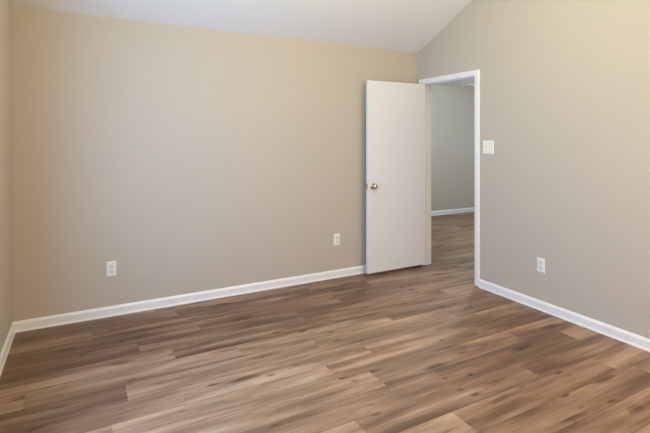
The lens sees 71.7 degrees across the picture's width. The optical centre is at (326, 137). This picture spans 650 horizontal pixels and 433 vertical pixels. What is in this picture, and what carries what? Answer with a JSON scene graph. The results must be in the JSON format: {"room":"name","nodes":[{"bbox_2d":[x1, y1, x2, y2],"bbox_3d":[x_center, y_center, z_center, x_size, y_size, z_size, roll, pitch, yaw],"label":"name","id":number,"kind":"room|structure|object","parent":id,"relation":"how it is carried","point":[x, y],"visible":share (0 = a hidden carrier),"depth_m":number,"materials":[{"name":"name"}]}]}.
{"room":"empty bedroom","nodes":[
{"label":"empty bedroom","id":0,"kind":"room"},
{"bbox_2d":[0,0,12,353],"bbox_3d":[-1.295,-0.335,1.311,0.120,3.545,4.500,0,0,-28],"label":"wall","id":1,"kind":"structure","parent":0,"point":[6,8],"depth_m":3.05,"materials":[{"name":"paint"}]},
{"bbox_2d":[0,322,14,375],"bbox_3d":[-1.234,1.397,1.344,0.019,0.080,4.500,0,0,-28],"label":"baseboard","id":2,"kind":"structure","parent":1,"relation":"attached to","point":[5,350],"depth_m":2.99,"materials":[{"name":"paint"}]},
{"bbox_2d":[13,7,416,321],"bbox_3d":[-0.713,0.204,4.250,3.931,2.467,0.113,0,0,-28],"label":"wall","id":3,"kind":"structure","parent":0,"point":[187,159],"depth_m":3.86,"materials":[{"name":"paint"}]},
{"bbox_2d":[106,261,115,276],"bbox_3d":[-1.734,1.057,3.627,0.073,0.119,0.009,0,0,-28],"label":"wall outlet","id":4,"kind":"object","parent":3,"relation":"attached to","point":[110,266],"visible":1,"depth_m":3.62,"materials":[{"name":"white plastic"}]},
{"bbox_2d":[14,265,365,332],"bbox_3d":[-0.632,1.397,4.219,3.818,0.080,0.019,0,0,-28],"label":"baseboard","id":5,"kind":"structure","parent":3,"relation":"attached to","point":[98,313],"depth_m":3.85,"materials":[{"name":"paint"}]},
{"bbox_2d":[334,233,339,245],"bbox_3d":[0.110,1.046,4.626,0.073,0.119,0.009,0,0,-28],"label":"wall outlet","id":6,"kind":"object","parent":3,"relation":"attached to","point":[336,236],"visible":1,"depth_m":4.62,"materials":[{"name":"white plastic"}]},
{"bbox_2d":[11,0,471,52],"bbox_3d":[0.386,-1.542,2.222,3.931,1.251,4.726,0,0,-28],"label":"ceiling","id":7,"kind":"structure","parent":0,"point":[397,25],"depth_m":4.13,"materials":[{"name":"paint"}]},
{"bbox_2d":[0,211,649,432],"bbox_3d":[1.767,1.467,4.305,8.318,0.060,7.046,0,0,-28],"label":"floor","id":8,"kind":"structure","parent":0,"point":[419,348],"depth_m":2.83,"materials":[{"name":"brown wood"}]},
{"bbox_2d":[431,85,474,210],"bbox_3d":[1.887,0.215,8.327,4.300,2.445,0.113,0,0,-28],"label":"wall","id":9,"kind":"structure","parent":0,"point":[452,107],"depth_m":8.53,"materials":[{"name":"paint"}]},
{"bbox_2d":[431,207,474,215],"bbox_3d":[1.869,1.397,8.242,4.187,0.080,0.019,0,0,-28],"label":"baseboard","id":10,"kind":"structure","parent":9,"relation":"attached to","point":[472,209],"depth_m":8.52,"materials":[{"name":"paint"}]},
{"bbox_2d":[434,78,474,87],"bbox_3d":[3.092,-1.038,6.104,4.300,0.100,5.172,0,0,-28],"label":"ceiling","id":11,"kind":"structure","parent":0,"point":[468,81],"depth_m":8.15,"materials":[{"name":"paint"}]},
{"bbox_2d":[417,0,649,338],"bbox_3d":[1.605,-0.335,4.217,0.113,3.545,7.072,0,0,-28],"label":"wall","id":12,"kind":"structure","parent":0,"point":[565,84],"depth_m":3.56,"materials":[{"name":"paint"}]},
{"bbox_2d":[366,80,424,273],"bbox_3d":[0.761,0.406,4.844,0.781,2.010,0.149,0,0,-28],"label":"door","id":13,"kind":"structure","parent":12,"relation":"in","point":[395,111],"depth_m":4.82,"materials":[{"name":"paint"}]},
{"bbox_2d":[419,69,479,286],"bbox_3d":[1.312,0.387,4.740,0.129,2.095,0.884,0,0,-28],"label":"door frame","id":14,"kind":"structure","parent":12,"relation":"attached to","point":[476,73],"depth_m":4.70,"materials":[{"name":"paint"}]},
{"bbox_2d":[483,140,493,153],"bbox_3d":[1.521,0.087,4.234,0.019,0.126,0.128,0,0,-28],"label":"light switch","id":15,"kind":"object","parent":12,"relation":"attached to","point":[488,146],"visible":1,"depth_m":4.23,"materials":[{"name":"white plastic"}]},
{"bbox_2d":[537,257,544,272],"bbox_3d":[1.789,1.062,3.749,0.009,0.119,0.073,0,0,-28],"label":"wall outlet","id":16,"kind":"object","parent":12,"relation":"attached to","point":[540,261],"visible":1,"depth_m":3.74,"materials":[{"name":"white plastic"}]},
{"bbox_2d":[479,279,649,351],"bbox_3d":[2.325,1.397,2.750,0.019,0.080,3.581,0,0,-28],"label":"baseboard","id":17,"kind":"structure","parent":12,"relation":"attached to","point":[619,334],"depth_m":3.50,"materials":[{"name":"paint"}]}
]}

